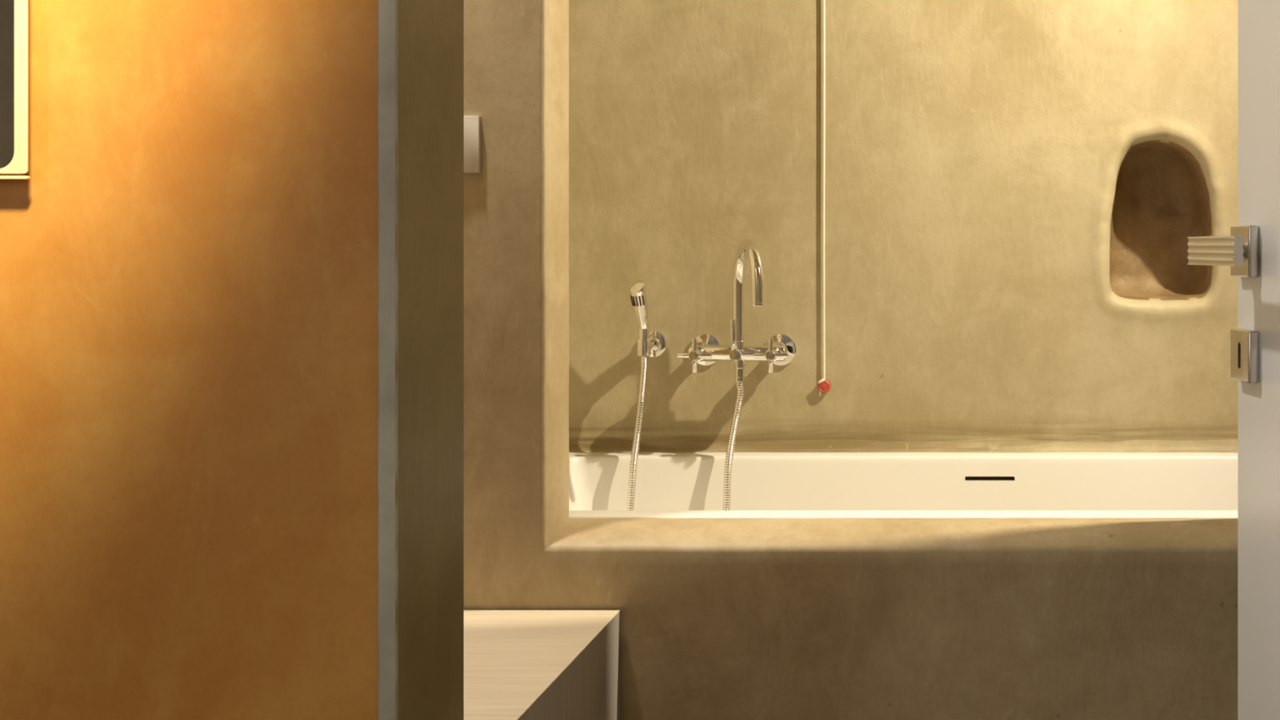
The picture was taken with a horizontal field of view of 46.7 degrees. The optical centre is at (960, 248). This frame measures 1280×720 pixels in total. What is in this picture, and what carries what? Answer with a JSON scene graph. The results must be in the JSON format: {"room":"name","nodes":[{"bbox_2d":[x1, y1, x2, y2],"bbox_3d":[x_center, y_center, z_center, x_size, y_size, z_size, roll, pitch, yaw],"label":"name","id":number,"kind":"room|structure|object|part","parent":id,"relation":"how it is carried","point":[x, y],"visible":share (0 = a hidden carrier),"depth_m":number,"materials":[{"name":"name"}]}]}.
{"room":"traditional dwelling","nodes":[
{"label":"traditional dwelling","id":0,"kind":"room"},
{"bbox_2d":[0,0,463,719],"bbox_3d":[-1.258,-0.175,1.389,1.485,2.450,0.177,0,0,0],"label":"wall partition","id":1,"kind":"structure","parent":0,"point":[189,286],"depth_m":1.30,"materials":[{"name":"orange paint"}]},
{"bbox_2d":[0,0,30,179],"bbox_3d":[-1.120,-0.455,1.290,0.560,0.785,0.018,0,0,0],"label":"picture frame","id":2,"kind":"object","parent":1,"relation":"attached to","point":[14,14],"visible":1,"depth_m":1.28,"materials":[{"name":"beige paint"}]},
{"bbox_2d":[377,0,398,719],"bbox_3d":[-0.524,-0.175,1.301,0.018,2.446,0.006,0,0,0],"label":"trim","id":3,"kind":"structure","parent":1,"relation":"attached to","point":[388,109],"depth_m":1.30,"materials":[{"name":"grey paint"}]},
{"bbox_2d":[463,0,1237,719],"bbox_3d":[-0.375,-0.260,2.103,3.250,2.620,0.095,0,0,0],"label":"wall","id":4,"kind":"structure","parent":0,"point":[1023,618],"depth_m":2.06,"materials":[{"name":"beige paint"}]},
{"bbox_2d":[463,115,480,173],"bbox_3d":[-0.733,-0.150,2.049,0.082,0.082,0.013,0,0,0],"label":"wall switch","id":5,"kind":"object","parent":4,"relation":"attached to","point":[472,124],"visible":0.22,"depth_m":2.05,"materials":[{"name":"beige plastic"}]},
{"bbox_2d":[568,0,1237,442],"bbox_3d":[0.150,-0.275,2.924,2.200,2.650,0.161,0,0,0],"label":"wall","id":6,"kind":"structure","parent":0,"point":[1015,190],"depth_m":2.85,"materials":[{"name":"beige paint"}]},
{"bbox_2d":[636,330,667,357],"bbox_3d":[-0.613,0.191,2.814,0.053,0.053,0.080,0,0,0],"label":"holder","id":7,"kind":"object","parent":6,"relation":"attached to","point":[656,345],"visible":0.94,"depth_m":2.83,"materials":[{"name":"silver metal"}]},
{"bbox_3d":[-0.613,0.191,2.815,0.034,0.034,0.057,0,0,0],"label":"bracket arm","id":8,"kind":"part","parent":7,"relation":"part of","materials":[{"name":"silver metal"}]},
{"bbox_2d":[626,280,744,510],"bbox_3d":[-0.448,0.432,2.609,0.249,0.741,0.515,0,0,-39],"label":"shower","id":9,"kind":"object","parent":7,"relation":"attached to","point":[637,290],"visible":0.28,"depth_m":2.76,"materials":[{"name":"silver metal"}]},
{"bbox_2d":[676,239,796,387],"bbox_3d":[-0.434,0.126,2.728,0.213,0.289,0.251,0,0,0],"label":"mixer","id":10,"kind":"object","parent":6,"relation":"attached to","point":[704,349],"visible":1,"depth_m":2.76,"materials":[{"name":"silver metal"}]},
{"bbox_3d":[-0.506,0.204,2.732,0.027,0.027,0.056,0,0,0],"label":"cross handle","id":11,"kind":"part","parent":10,"relation":"part of","materials":[{"name":"silver metal"}]},
{"bbox_3d":[-0.431,0.205,2.742,0.023,0.023,0.034,0,0,0],"label":"diverter knob","id":12,"kind":"part","parent":10,"relation":"part of","materials":[{"name":"silver metal"}]},
{"bbox_2d":[734,359,744,387],"bbox_3d":[-0.429,0.242,2.770,0.020,0.057,0.020,0,0,0],"label":"outlet","id":13,"kind":"object","parent":10,"relation":"attached to","point":[739,365],"depth_m":2.76,"materials":[{"name":"silver metal"}]},
{"bbox_3d":[-0.402,0.087,2.693,0.023,0.210,0.192,0,0,-21],"label":"spout","id":14,"kind":"part","parent":10,"relation":"part of","materials":[{"name":"silver metal"}]},
{"bbox_3d":[-0.361,0.204,2.732,0.027,0.027,0.056,0,0,0],"label":"cross handle","id":15,"kind":"part","parent":10,"relation":"part of","materials":[{"name":"silver metal"}]},
{"bbox_2d":[568,438,1237,452],"bbox_3d":[0.035,0.392,2.842,1.750,0.029,0.018,0,0,0],"label":"bathtub ledge","id":16,"kind":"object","parent":6,"relation":"attached to","point":[994,445],"depth_m":2.85,"materials":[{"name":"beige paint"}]},
{"bbox_3d":[-0.450,1.080,0.225,3.100,0.060,5.450,0,0,0],"label":"floor","id":17,"kind":"structure","parent":0,"visible":0},
{"bbox_2d":[463,609,620,719],"bbox_3d":[-1.120,0.784,1.770,1.260,0.527,0.562,0,0,0],"label":"storage bench","id":18,"kind":"object","parent":17,"relation":"on","point":[519,664],"visible":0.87,"depth_m":1.85,"materials":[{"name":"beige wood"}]},
{"bbox_3d":[-0.499,0.786,1.770,0.019,0.525,0.561,0,0,0],"label":"panel","id":19,"kind":"part","parent":18,"relation":"part of","materials":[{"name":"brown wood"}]},
{"bbox_2d":[568,452,1237,518],"bbox_3d":[0.034,0.718,2.500,1.743,0.624,0.693,0,0,0],"label":"bathtub","id":20,"kind":"object","parent":17,"relation":"on","point":[669,485],"visible":0.26,"depth_m":2.78,"materials":[{"name":"white ceramic"}]},
{"bbox_3d":[0.160,-1.610,2.578,2.180,0.080,1.045,0,0,0],"label":"ceiling","id":21,"kind":"structure","parent":0,"visible":0},
{"bbox_2d":[817,0,831,396],"bbox_3d":[-0.271,-0.636,2.842,0.026,1.865,0.016,0,0,0],"label":"pull cord","id":22,"kind":"object","parent":21,"relation":"hanging from","point":[824,385],"visible":1,"depth_m":2.84,"materials":[{"name":"white plastic"}]},
{"bbox_3d":[-0.273,-0.653,2.844,0.007,1.832,0.005,0,0,0],"label":"cord","id":23,"kind":"part","parent":22,"relation":"part of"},
{"bbox_3d":[-0.271,0.275,2.843,0.026,0.026,0.013,0,0,0],"label":"pull knob","id":24,"kind":"part","parent":22,"relation":"part of","materials":[{"name":"red plastic"}]},
{"bbox_3d":[0.746,-0.175,0.596,0.508,2.450,0.080,0,0,0],"label":"wall","id":25,"kind":"structure","parent":0,"visible":0},
{"bbox_2d":[1186,0,1279,719],"bbox_3d":[0.356,0.017,1.080,0.104,2.054,0.850,0,0,-10],"label":"door","id":26,"kind":"structure","parent":25,"relation":"in","point":[1251,251],"depth_m":1.44,"materials":[{"name":"paint"}]},
{"bbox_3d":[0.252,0.002,1.407,0.011,0.029,0.132,0,0,-10],"label":"handle lever","id":27,"kind":"part","parent":26,"relation":"part of","materials":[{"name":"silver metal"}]}
]}

